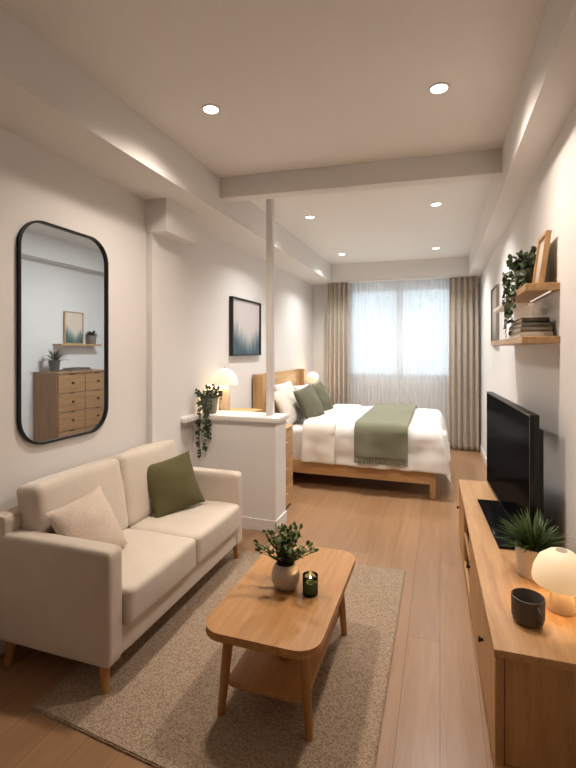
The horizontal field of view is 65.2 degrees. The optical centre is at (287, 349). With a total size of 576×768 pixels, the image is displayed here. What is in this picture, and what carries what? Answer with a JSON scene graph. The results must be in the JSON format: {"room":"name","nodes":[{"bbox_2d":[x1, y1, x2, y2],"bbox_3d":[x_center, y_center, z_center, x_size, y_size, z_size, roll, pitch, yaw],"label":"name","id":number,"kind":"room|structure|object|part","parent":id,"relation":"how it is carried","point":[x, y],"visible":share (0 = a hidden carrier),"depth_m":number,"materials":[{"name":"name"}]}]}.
{"room":"studio apartment","nodes":[
{"label":"studio apartment","id":0,"kind":"room"},
{"bbox_2d":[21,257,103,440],"bbox_3d":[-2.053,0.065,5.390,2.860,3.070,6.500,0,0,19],"label":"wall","id":1,"kind":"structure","parent":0,"point":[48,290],"depth_m":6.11,"materials":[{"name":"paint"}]},
{"bbox_2d":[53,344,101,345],"bbox_3d":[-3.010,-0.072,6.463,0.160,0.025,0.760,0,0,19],"label":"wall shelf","id":2,"kind":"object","parent":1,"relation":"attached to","point":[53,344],"visible":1,"depth_m":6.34,"materials":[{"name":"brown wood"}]},
{"bbox_2d":[0,127,312,511],"bbox_3d":[-1.039,0.065,3.845,0.050,3.070,9.220,0,0,19],"label":"wall","id":3,"kind":"structure","parent":0,"point":[36,183],"depth_m":3.30,"materials":[{"name":"paint"}]},
{"bbox_2d":[0,639,5,655],"bbox_3d":[-1.009,1.550,3.834,0.014,0.100,9.220,0,0,19],"label":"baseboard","id":4,"kind":"structure","parent":3,"relation":"attached to","point":[2,642],"depth_m":2.36,"materials":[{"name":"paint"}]},
{"bbox_2d":[16,220,108,444],"bbox_3d":[-1.363,-0.100,2.783,0.028,1.290,0.695,0,0,19],"label":"wall mirror","id":5,"kind":"object","parent":3,"relation":"attached to","point":[20,234],"visible":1,"depth_m":2.65,"materials":[{"name":"black metal"}]},
{"bbox_2d":[0,5,331,285],"bbox_3d":[-0.819,-1.323,3.770,0.415,0.295,9.220,0,0,19],"label":"ceiling beam","id":6,"kind":"structure","parent":3,"relation":"attached to","point":[47,100],"depth_m":2.69,"materials":[{"name":"paint"}]},
{"bbox_2d":[145,198,195,455],"bbox_3d":[-0.958,0.212,3.709,0.190,2.775,0.445,0,0,19],"label":"column","id":7,"kind":"structure","parent":3,"relation":"attached to","point":[169,226],"depth_m":3.64,"materials":[{"name":"paint"}]},
{"bbox_2d":[229,296,260,355],"bbox_3d":[-0.492,-0.263,5.317,0.045,0.655,0.820,0,0,19],"label":"framed picture","id":8,"kind":"object","parent":3,"relation":"attached to","point":[244,315],"visible":1,"depth_m":5.26,"materials":[{"name":"black metal"}]},
{"bbox_2d":[181,410,288,532],"bbox_3d":[-0.484,1.097,4.077,0.853,1.005,0.575,0,0,19],"label":"wall partition","id":9,"kind":"structure","parent":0,"point":[252,444],"depth_m":4.03,"materials":[{"name":"paint"}]},
{"bbox_2d":[194,384,222,457],"bbox_3d":[-0.740,0.657,4.229,0.264,0.675,0.291,0,0,19],"label":"potted plant","id":10,"kind":"object","parent":9,"relation":"on","point":[209,403],"visible":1,"depth_m":4.17,"materials":[{"name":"green plant"}]},
{"bbox_3d":[-0.742,0.522,4.256,0.168,0.145,0.168,0,0,19],"label":"pot","id":11,"kind":"part","parent":10,"relation":"part of","materials":[{"name":"grey ceramic"}]},
{"bbox_3d":[-0.452,1.548,4.196,0.839,0.105,0.289,0,0,19],"label":"baseboard","id":12,"kind":"part","parent":9,"relation":"part of","materials":[{"name":"paint"}]},
{"bbox_2d":[266,198,274,414],"bbox_3d":[-0.161,-0.438,4.129,0.062,2.065,0.060,0,0,19],"label":"pole","id":13,"kind":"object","parent":9,"relation":"on","point":[270,203],"depth_m":4.10,"materials":[{"name":"paint"}]},
{"bbox_2d":[0,448,493,767],"bbox_3d":[-1.008,1.630,3.834,5.835,0.060,9.420,0,0,19],"label":"floor","id":14,"kind":"structure","parent":0,"point":[434,715],"depth_m":2.41,"materials":[{"name":"brown wood"}]},
{"bbox_2d":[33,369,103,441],"bbox_3d":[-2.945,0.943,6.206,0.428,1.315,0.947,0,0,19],"label":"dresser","id":15,"kind":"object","parent":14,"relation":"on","point":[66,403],"visible":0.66,"depth_m":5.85,"materials":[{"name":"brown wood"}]},
{"bbox_3d":[-2.852,0.440,5.932,0.020,0.237,0.451,0,0,19],"label":"drawer","id":16,"kind":"part","parent":15,"relation":"part of","materials":[{"name":"brown wood"}]},
{"bbox_3d":[-2.852,0.685,5.932,0.020,0.237,0.451,0,0,19],"label":"drawer","id":17,"kind":"part","parent":15,"relation":"part of","materials":[{"name":"brown wood"}]},
{"bbox_3d":[-2.852,0.930,5.932,0.020,0.237,0.451,0,0,19],"label":"drawer","id":18,"kind":"part","parent":15,"relation":"part of","materials":[{"name":"brown wood"}]},
{"bbox_3d":[-2.852,1.176,5.932,0.020,0.237,0.451,0,0,19],"label":"drawer","id":19,"kind":"part","parent":15,"relation":"part of","materials":[{"name":"brown wood"}]},
{"bbox_2d":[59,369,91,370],"bbox_3d":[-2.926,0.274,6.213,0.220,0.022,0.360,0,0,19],"label":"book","id":20,"kind":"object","parent":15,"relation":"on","point":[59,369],"visible":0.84,"depth_m":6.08,"materials":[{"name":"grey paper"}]},
{"bbox_3d":[-2.705,1.176,6.367,0.020,0.237,0.451,0,0,19],"label":"drawer","id":21,"kind":"part","parent":15,"relation":"part of","materials":[{"name":"brown wood"}]},
{"bbox_3d":[-2.705,0.440,6.367,0.020,0.237,0.451,0,0,19],"label":"drawer","id":22,"kind":"part","parent":15,"relation":"part of","materials":[{"name":"brown wood"}]},
{"bbox_3d":[-2.705,0.685,6.367,0.020,0.237,0.451,0,0,19],"label":"drawer","id":23,"kind":"part","parent":15,"relation":"part of","materials":[{"name":"brown wood"}]},
{"bbox_3d":[-2.705,0.930,6.367,0.020,0.237,0.451,0,0,19],"label":"drawer","id":24,"kind":"part","parent":15,"relation":"part of","materials":[{"name":"brown wood"}]},
{"bbox_2d":[0,439,241,693],"bbox_3d":[-0.918,1.146,2.870,0.789,0.911,1.486,0,0,19],"label":"sofa","id":25,"kind":"object","parent":14,"relation":"on","point":[78,599],"visible":0.83,"depth_m":2.31,"materials":[{"name":"fabric"}]},
{"bbox_3d":[-1.412,1.524,2.297,0.058,0.155,0.053,0,0,19],"label":"leg","id":26,"kind":"part","parent":25,"relation":"part of","materials":[{"name":"brown wood"}]},
{"bbox_3d":[-1.267,1.155,2.889,0.116,0.636,1.290,0,0,19],"label":"frame","id":27,"kind":"part","parent":25,"relation":"part of","materials":[{"name":"fabric"}]},
{"bbox_3d":[-1.156,1.200,2.225,0.751,0.550,0.111,0,0,19],"label":"arm","id":28,"kind":"part","parent":25,"relation":"part of","materials":[{"name":"fabric"}]},
{"bbox_2d":[16,459,127,533],"bbox_3d":[-1.230,0.934,2.634,0.246,0.487,0.661,0,0,19],"label":"cushion","id":29,"kind":"object","parent":25,"relation":"on","point":[38,497],"depth_m":2.51,"materials":[{"name":"fabric"}]},
{"bbox_2d":[45,486,127,546],"bbox_3d":[-1.077,0.970,2.438,0.222,0.362,0.390,0,0,19],"label":"throw pillow","id":30,"kind":"object","parent":25,"relation":"on","point":[90,516],"visible":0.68,"depth_m":2.40,"materials":[{"name":"beige fabric"}]},
{"bbox_3d":[-0.857,1.518,2.103,0.061,0.144,0.055,0,0,19],"label":"leg","id":31,"kind":"part","parent":25,"relation":"part of","materials":[{"name":"brown wood"}]},
{"bbox_2d":[106,439,176,526],"bbox_3d":[-1.022,0.936,3.248,0.247,0.490,0.662,0,0,19],"label":"cushion","id":32,"kind":"object","parent":25,"relation":"on","point":[134,463],"depth_m":3.04,"materials":[{"name":"fabric"}]},
{"bbox_2d":[121,528,195,624],"bbox_3d":[-0.946,1.236,2.544,0.632,0.214,0.642,0,0,19],"label":"seat cushion","id":33,"kind":"object","parent":25,"relation":"on","point":[154,561],"depth_m":2.46,"materials":[{"name":"fabric"}]},
{"bbox_2d":[147,451,204,517],"bbox_3d":[-0.815,0.960,3.203,0.195,0.414,0.428,0,0,44],"label":"throw pillow","id":34,"kind":"object","parent":25,"relation":"on","point":[173,486],"visible":0.98,"depth_m":3.15,"materials":[{"name":"green fabric"}]},
{"bbox_2d":[128,500,239,564],"bbox_3d":[-0.742,1.237,3.147,0.632,0.213,0.643,0,0,19],"label":"seat cushion","id":35,"kind":"object","parent":25,"relation":"on","point":[211,523],"depth_m":3.00,"materials":[{"name":"fabric"}]},
{"bbox_3d":[-0.693,1.200,3.519,0.701,0.550,0.111,0,0,19],"label":"arm","id":36,"kind":"part","parent":25,"relation":"part of","materials":[{"name":"fabric"}]},
{"bbox_3d":[-0.407,1.518,3.438,0.061,0.144,0.055,0,0,19],"label":"leg","id":37,"kind":"part","parent":25,"relation":"part of","materials":[{"name":"brown wood"}]},
{"bbox_2d":[32,549,404,767],"bbox_3d":[-0.171,1.593,2.558,1.490,0.012,1.953,0,0,19],"label":"area rug","id":38,"kind":"object","parent":14,"relation":"on","point":[160,705],"visible":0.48,"depth_m":2.06,"materials":[{"name":"beige carpet"}]},
{"bbox_2d":[206,544,354,741],"bbox_3d":[0.011,1.379,2.239,0.515,0.421,0.925,0,0,19],"label":"coffee table","id":39,"kind":"object","parent":38,"relation":"on","point":[258,617],"visible":0.86,"depth_m":1.99,"materials":[{"name":"brown wood"}]},
{"bbox_3d":[-0.270,1.392,1.972,0.080,0.394,0.049,0,0,-15],"label":"leg","id":40,"kind":"part","parent":39,"relation":"part of","materials":[{"name":"brown wood"}]},
{"bbox_2d":[229,610,339,703],"bbox_3d":[0.011,1.455,2.239,0.360,0.020,0.700,0,0,19],"label":"shelf","id":41,"kind":"object","parent":39,"relation":"attached to","point":[257,672],"depth_m":2.00,"materials":[{"name":"brown wood"}]},
{"bbox_2d":[252,521,318,591],"bbox_3d":[0.002,1.009,2.252,0.338,0.316,0.312,0,0,19],"label":"potted plant","id":42,"kind":"object","parent":39,"relation":"on","point":[285,573],"visible":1,"depth_m":2.19,"materials":[{"name":"green plant"}]},
{"bbox_3d":[0.073,1.392,1.856,0.049,0.394,0.080,0,0,-38],"label":"leg","id":43,"kind":"part","parent":39,"relation":"part of","materials":[{"name":"brown wood"}]},
{"bbox_2d":[303,571,317,597],"bbox_3d":[0.107,1.121,2.154,0.074,0.092,0.074,0,0,19],"label":"candle","id":44,"kind":"object","parent":39,"relation":"on","point":[310,578],"visible":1,"depth_m":2.13,"materials":[{"name":"green glass"}]},
{"bbox_3d":[0.292,1.392,2.507,0.080,0.394,0.049,0,0,-15],"label":"leg","id":45,"kind":"part","parent":39,"relation":"part of","materials":[{"name":"brown wood"}]},
{"bbox_2d":[230,408,261,411],"bbox_3d":[-0.526,1.115,4.653,0.375,0.970,0.460,0,0,19],"label":"bedside table","id":46,"kind":"object","parent":14,"relation":"on","point":[231,409],"visible":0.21,"depth_m":4.76,"materials":[{"name":"brown wood"}]},
{"bbox_2d":[211,367,237,410],"bbox_3d":[-0.638,0.399,4.517,0.270,0.463,0.270,0,0,19],"label":"table lamp","id":47,"kind":"object","parent":46,"relation":"on","point":[224,376],"visible":0.91,"depth_m":4.46,"materials":[{"name":"glass"}]},
{"bbox_3d":[-0.638,0.263,4.517,0.270,0.165,0.270,0,0,19],"label":"lamp shade","id":48,"kind":"part","parent":47,"relation":"part of","materials":[{"name":"beige"}]},
{"bbox_2d":[286,424,292,506],"bbox_3d":[-0.179,1.179,4.525,0.354,0.802,0.486,0,0,19],"label":"drawer unit","id":49,"kind":"object","parent":14,"relation":"on","point":[289,430],"visible":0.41,"depth_m":4.59,"materials":[{"name":"brown wood"}]},
{"bbox_3d":[-0.034,0.933,4.476,0.020,0.250,0.468,0,0,19],"label":"drawer","id":50,"kind":"part","parent":49,"relation":"part of","materials":[{"name":"brown wood"}]},
{"bbox_3d":[-0.034,1.189,4.476,0.020,0.250,0.468,0,0,19],"label":"drawer","id":51,"kind":"part","parent":49,"relation":"part of","materials":[{"name":"brown wood"}]},
{"bbox_3d":[-0.034,1.445,4.476,0.020,0.250,0.468,0,0,19],"label":"drawer","id":52,"kind":"part","parent":49,"relation":"part of","materials":[{"name":"brown wood"}]},
{"bbox_2d":[253,369,435,499],"bbox_3d":[0.865,0.950,6.023,2.125,1.300,1.854,0,0,19],"label":"bed","id":53,"kind":"object","parent":14,"relation":"on","point":[297,376],"visible":0.11,"depth_m":5.25,"materials":[{"name":"brown wood"}]},
{"bbox_3d":[-0.359,0.950,5.515,0.130,1.300,0.070,0,0,19],"label":"headboard post","id":54,"kind":"part","parent":53,"relation":"part of","materials":[{"name":"brown wood"}]},
{"bbox_3d":[-0.115,0.877,6.361,0.050,1.145,1.800,0,0,19],"label":"headboard","id":55,"kind":"part","parent":53,"relation":"part of","materials":[{"name":"brown wood"}]},
{"bbox_2d":[275,380,293,390],"bbox_3d":[-0.005,0.665,6.187,0.198,0.462,0.630,0,0,19],"label":"pillow","id":56,"kind":"object","parent":53,"relation":"on","point":[279,387],"visible":0.2,"depth_m":6.10,"materials":[{"name":"white fabric"}]},
{"bbox_2d":[275,387,304,423],"bbox_3d":[0.036,0.705,5.730,0.273,0.410,0.667,0,0,25],"label":"pillow","id":57,"kind":"object","parent":53,"relation":"on","point":[285,400],"visible":0.66,"depth_m":5.54,"materials":[{"name":"beige fabric"}]},
{"bbox_3d":[0.853,1.125,6.003,2.003,0.412,1.788,0,0,19],"label":"mattress","id":58,"kind":"part","parent":53,"relation":"part of","materials":[{"name":"white fabric"}]},
{"bbox_2d":[294,384,308,390],"bbox_3d":[0.302,0.705,6.527,0.278,0.415,0.663,0,0,24],"label":"pillow","id":59,"kind":"object","parent":53,"relation":"on","point":[296,388],"visible":0.09,"depth_m":6.34,"materials":[{"name":"white fabric"}]},
{"bbox_3d":[0.206,0.950,7.187,0.130,1.300,0.070,0,0,19],"label":"headboard post","id":60,"kind":"part","parent":53,"relation":"part of","materials":[{"name":"brown wood"}]},
{"bbox_2d":[293,384,324,418],"bbox_3d":[0.273,0.675,5.681,0.256,0.465,0.498,0,0,29],"label":"throw pillow","id":61,"kind":"object","parent":53,"relation":"on","point":[310,405],"visible":0.95,"depth_m":5.56,"materials":[{"name":"green fabric"}]},
{"bbox_2d":[312,381,333,410],"bbox_3d":[0.457,0.675,6.284,0.257,0.450,0.488,0,0,29],"label":"throw pillow","id":62,"kind":"object","parent":53,"relation":"on","point":[319,388],"visible":0.48,"depth_m":6.21,"materials":[{"name":"green fabric"}]},
{"bbox_2d":[301,404,361,464],"bbox_3d":[0.651,1.057,6.067,0.389,0.473,1.992,0,0,19],"label":"sheet","id":63,"kind":"object","parent":53,"relation":"on","point":[318,433],"visible":0.8,"depth_m":5.18,"materials":[{"name":"beige fabric"}]},
{"bbox_3d":[0.604,1.365,5.155,1.985,0.160,0.035,0,0,19],"label":"rail","id":64,"kind":"part","parent":53,"relation":"part of","materials":[{"name":"brown wood"}]},
{"bbox_2d":[334,406,450,483],"bbox_3d":[1.417,1.117,5.815,1.302,0.572,1.990,0,0,19],"label":"duvet","id":65,"kind":"object","parent":53,"relation":"on","point":[428,441],"visible":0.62,"depth_m":4.93,"materials":[{"name":"white fabric"}]},
{"bbox_2d":[354,403,416,466],"bbox_3d":[1.325,1.023,5.842,0.589,0.452,2.056,0,0,19],"label":"throw blanket","id":66,"kind":"object","parent":65,"relation":"on","point":[381,432],"visible":0.98,"depth_m":4.93,"materials":[{"name":"green fabric"}]},
{"bbox_3d":[1.556,1.442,4.843,0.060,0.316,0.060,0,0,19],"label":"leg","id":67,"kind":"part","parent":53,"relation":"part of","materials":[{"name":"brown wood"}]},
{"bbox_2d":[457,479,575,767],"bbox_3d":[1.290,1.350,2.684,0.427,0.500,2.283,0,0,18],"label":"media console","id":68,"kind":"object","parent":14,"relation":"on","point":[528,675],"visible":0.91,"depth_m":1.66,"materials":[{"name":"brown wood"}]},
{"bbox_3d":[1.372,1.327,3.540,0.020,0.387,0.586,0,0,18],"label":"door","id":69,"kind":"part","parent":68,"relation":"part of","materials":[{"name":"brown wood"}]},
{"bbox_3d":[1.048,1.327,2.520,0.020,0.387,0.554,0,0,18],"label":"door","id":70,"kind":"part","parent":68,"relation":"part of","materials":[{"name":"brown wood"}]},
{"bbox_3d":[0.871,1.327,1.964,0.020,0.387,0.601,0,0,18],"label":"door","id":71,"kind":"part","parent":68,"relation":"part of","materials":[{"name":"brown wood"}]},
{"bbox_3d":[0.780,1.327,1.663,0.030,0.395,0.020,0,0,18],"label":"frame","id":72,"kind":"part","parent":68,"relation":"part of","materials":[{"name":"brown wood"}]},
{"bbox_2d":[478,392,543,549],"bbox_3d":[1.426,0.721,3.042,0.210,0.757,1.382,0,0,15],"label":"television","id":73,"kind":"object","parent":68,"relation":"on","point":[515,437],"visible":0.77,"depth_m":2.72,"materials":[{"name":"black plastic"}]},
{"bbox_2d":[511,588,545,628],"bbox_3d":[0.970,1.046,1.819,0.125,0.106,0.126,0,0,39],"label":"mug","id":74,"kind":"object","parent":68,"relation":"on","point":[527,605],"visible":1,"depth_m":1.78,"materials":[{"name":"grey ceramic"}]},
{"bbox_3d":[0.977,1.042,1.748,0.013,0.072,0.030,0,0,-5],"label":"handle","id":75,"kind":"part","parent":74,"relation":"part of","materials":[{"name":"grey ceramic"}]},
{"bbox_2d":[496,506,571,580],"bbox_3d":[1.198,0.947,2.203,0.342,0.303,0.362,0,0,39],"label":"potted plant","id":76,"kind":"object","parent":68,"relation":"on","point":[531,541],"visible":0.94,"depth_m":2.18,"materials":[{"name":"green plant"}]},
{"bbox_3d":[1.204,1.026,2.200,0.170,0.145,0.170,0,0,19],"label":"pot","id":77,"kind":"part","parent":76,"relation":"part of","materials":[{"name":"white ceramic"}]},
{"bbox_3d":[0.960,1.327,1.610,0.338,0.389,0.012,0,0,18],"label":"panel","id":78,"kind":"part","parent":68,"relation":"part of","materials":[{"name":"brown wood"}]},
{"bbox_2d":[531,547,575,616],"bbox_3d":[1.157,0.973,1.905,0.224,0.253,0.224,0,0,19],"label":"table lamp","id":79,"kind":"object","parent":68,"relation":"on","point":[553,568],"visible":1,"depth_m":1.86,"materials":[{"name":"beige glass"}]},
{"bbox_2d":[555,548,567,552],"bbox_3d":[1.157,0.850,1.905,0.044,0.007,0.044,0,0,19],"label":"switch","id":80,"kind":"object","parent":79,"relation":"attached to","point":[557,550],"depth_m":1.90,"materials":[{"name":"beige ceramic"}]},
{"bbox_3d":[0.427,1.180,7.445,0.395,0.840,0.420,0,0,19],"label":"bedside table","id":81,"kind":"object","parent":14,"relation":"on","visible":0},
{"bbox_2d":[306,372,317,384],"bbox_3d":[0.403,0.558,7.442,0.196,0.403,0.196,0,0,19],"label":"table lamp","id":82,"kind":"object","parent":81,"relation":"on","point":[312,377],"visible":0.8,"depth_m":7.37,"materials":[{"name":"glass"}]},
{"bbox_2d":[0,0,547,264],"bbox_3d":[-1.008,-1.510,3.834,5.835,0.080,9.420,0,0,19],"label":"ceiling","id":83,"kind":"structure","parent":0,"point":[294,84],"depth_m":2.50,"materials":[{"name":"paint"}]},
{"bbox_2d":[202,104,219,114],"bbox_3d":[-0.469,-1.467,2.744,0.112,0.006,0.112,0,0,19],"label":"recessed light","id":84,"kind":"object","parent":83,"relation":"in","point":[211,109],"visible":1,"depth_m":2.74,"materials":[{"name":"paint"}]},
{"bbox_2d":[220,149,501,201],"bbox_3d":[0.512,-1.383,3.616,2.220,0.175,0.120,0,0,15],"label":"ceiling beam","id":85,"kind":"structure","parent":83,"relation":"attached to","point":[485,164],"depth_m":3.54,"materials":[{"name":"paint"}]},
{"bbox_2d":[430,202,441,205],"bbox_3d":[1.490,-1.467,4.530,0.112,0.006,0.112,0,0,19],"label":"recessed light","id":86,"kind":"object","parent":83,"relation":"in","point":[434,203],"visible":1,"depth_m":4.53,"materials":[{"name":"paint"}]},
{"bbox_2d":[429,82,449,94],"bbox_3d":[0.848,-1.467,2.525,0.112,0.006,0.112,0,0,19],"label":"recessed light","id":87,"kind":"object","parent":83,"relation":"in","point":[440,87],"visible":1,"depth_m":2.52,"materials":[{"name":"paint"}]},
{"bbox_2d":[313,278,479,441],"bbox_3d":[1.838,0.065,7.823,2.955,3.070,0.160,0,0,19],"label":"wall","id":88,"kind":"structure","parent":0,"point":[320,292],"depth_m":8.15,"materials":[{"name":"paint"}]},
{"bbox_2d":[331,256,468,281],"bbox_3d":[1.846,-1.330,7.567,2.205,0.280,0.320,0,0,19],"label":"ceiling beam","id":89,"kind":"structure","parent":88,"relation":"attached to","point":[452,266],"depth_m":7.39,"materials":[{"name":"paint"}]},
{"bbox_2d":[326,275,479,283],"bbox_3d":[1.861,-1.179,7.541,2.500,0.022,0.160,0,0,19],"label":"rail","id":90,"kind":"object","parent":88,"relation":"attached to","point":[435,277],"visible":0.94,"depth_m":7.46,"materials":[{"name":"metal"}]},
{"bbox_2d":[327,282,349,404],"bbox_3d":[0.873,0.207,7.813,0.409,2.745,0.145,0,0,19],"label":"curtain","id":91,"kind":"object","parent":90,"relation":"hanging from","point":[338,299],"visible":0.73,"depth_m":7.79,"materials":[{"name":"fabric"}]},
{"bbox_2d":[349,281,398,406],"bbox_3d":[1.427,0.203,7.751,0.946,2.735,0.036,0,0,19],"label":"sheer curtain","id":92,"kind":"object","parent":90,"relation":"hanging from","point":[373,306],"visible":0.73,"depth_m":7.74,"materials":[{"name":"white fabric"}]},
{"bbox_2d":[399,279,448,431],"bbox_3d":[2.314,0.203,7.451,0.945,2.735,0.035,0,0,19],"label":"sheer curtain","id":93,"kind":"object","parent":90,"relation":"hanging from","point":[423,304],"visible":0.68,"depth_m":7.48,"materials":[{"name":"white fabric"}]},
{"bbox_2d":[448,276,478,450],"bbox_3d":[2.795,0.207,7.162,0.456,2.745,0.130,0,0,19],"label":"curtain","id":94,"kind":"object","parent":90,"relation":"hanging from","point":[463,430],"visible":0.99,"depth_m":7.15,"materials":[{"name":"fabric"}]},
{"bbox_2d":[480,105,575,553],"bbox_3d":[1.689,0.065,2.923,0.100,3.070,9.220,0,0,19],"label":"wall","id":95,"kind":"structure","parent":0,"point":[539,378],"depth_m":2.67,"materials":[{"name":"paint"}]},
{"bbox_2d":[479,442,486,466],"bbox_3d":[1.635,1.550,2.941,0.014,0.100,9.220,0,0,19],"label":"baseboard","id":96,"kind":"structure","parent":95,"relation":"attached to","point":[480,446],"depth_m":6.59,"materials":[{"name":"paint"}]},
{"bbox_2d":[491,284,498,340],"bbox_3d":[2.386,-0.388,5.189,0.030,0.665,0.560,0,0,19],"label":"framed picture","id":97,"kind":"object","parent":95,"relation":"attached to","point":[495,291],"visible":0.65,"depth_m":5.12,"materials":[{"name":"grey wood"}]},
{"bbox_2d":[492,288,495,340],"bbox_3d":[2.392,-0.388,5.188,0.014,0.637,0.532,0,0,19],"label":"artwork","id":98,"kind":"object","parent":97,"relation":"attached to","point":[494,289],"depth_m":5.29},
{"bbox_2d":[494,301,529,311],"bbox_3d":[1.780,-0.347,3.599,0.160,0.025,0.840,0,0,19],"label":"wall shelf","id":99,"kind":"object","parent":95,"relation":"attached to","point":[500,308],"visible":0.54,"depth_m":3.55,"materials":[{"name":"paint"}]},
{"bbox_2d":[469,0,575,277],"bbox_3d":[1.554,-1.323,2.969,0.185,0.295,9.220,0,0,19],"label":"ceiling beam","id":100,"kind":"structure","parent":95,"relation":"attached to","point":[546,99],"depth_m":2.39,"materials":[{"name":"paint"}]},
{"bbox_2d":[491,336,559,345],"bbox_3d":[1.633,-0.057,3.206,0.187,0.038,1.580,0,0,19],"label":"wall shelf","id":101,"kind":"object","parent":95,"relation":"attached to","point":[523,340],"visible":1,"depth_m":2.49,"materials":[{"name":"brown wood"}]},
{"bbox_2d":[508,331,552,338],"bbox_3d":[1.480,-0.092,2.772,0.165,0.030,0.500,0,0,19],"label":"book","id":102,"kind":"object","parent":101,"relation":"on","point":[520,333],"visible":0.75,"depth_m":2.54,"materials":[{"name":"white paper"}]},
{"bbox_2d":[510,326,551,332],"bbox_3d":[1.477,-0.121,2.763,0.160,0.027,0.470,0,0,19],"label":"book","id":103,"kind":"object","parent":102,"relation":"on","point":[521,328],"visible":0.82,"depth_m":2.55,"materials":[{"name":"beige paper"}]},
{"bbox_2d":[512,322,549,327],"bbox_3d":[1.474,-0.147,2.753,0.145,0.025,0.430,0,0,19],"label":"book","id":104,"kind":"object","parent":103,"relation":"on","point":[520,323],"visible":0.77,"depth_m":2.56,"materials":[{"name":"grey paper"}]},
{"bbox_2d":[511,317,549,325],"bbox_3d":[1.472,-0.172,2.748,0.140,0.024,0.410,0,0,19],"label":"book","id":105,"kind":"object","parent":104,"relation":"on","point":[537,319],"visible":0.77,"depth_m":2.56,"materials":[{"name":"paper"}]},
{"bbox_2d":[508,282,559,303],"bbox_3d":[1.506,-0.345,2.800,0.169,0.044,0.730,0,0,19],"label":"wall shelf","id":106,"kind":"object","parent":95,"relation":"attached to","point":[529,292],"visible":0.83,"depth_m":2.56,"materials":[{"name":"brown wood"}]},
{"bbox_2d":[502,246,536,339],"bbox_3d":[1.497,-0.353,2.831,0.281,0.580,0.296,0,0,19],"label":"potted plant","id":107,"kind":"object","parent":106,"relation":"on","point":[522,267],"visible":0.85,"depth_m":2.81,"materials":[{"name":"green plant"}]},
{"bbox_3d":[1.510,-0.435,2.831,0.160,0.135,0.160,0,0,19],"label":"pot","id":108,"kind":"part","parent":107,"relation":"part of","materials":[{"name":"ceramic"}]},
{"bbox_2d":[532,230,551,282],"bbox_3d":[1.465,-0.517,2.606,0.064,0.297,0.225,0,0,19],"label":"framed picture","id":109,"kind":"object","parent":106,"relation":"on","point":[543,245],"visible":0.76,"depth_m":2.52,"materials":[{"name":"brown wood"}]},
{"bbox_2d":[535,238,544,281],"bbox_3d":[1.470,-0.517,2.604,0.012,0.256,0.185,8,3,18],"label":"artwork","id":110,"kind":"object","parent":109,"relation":"attached to","point":[540,253],"depth_m":2.62}
]}

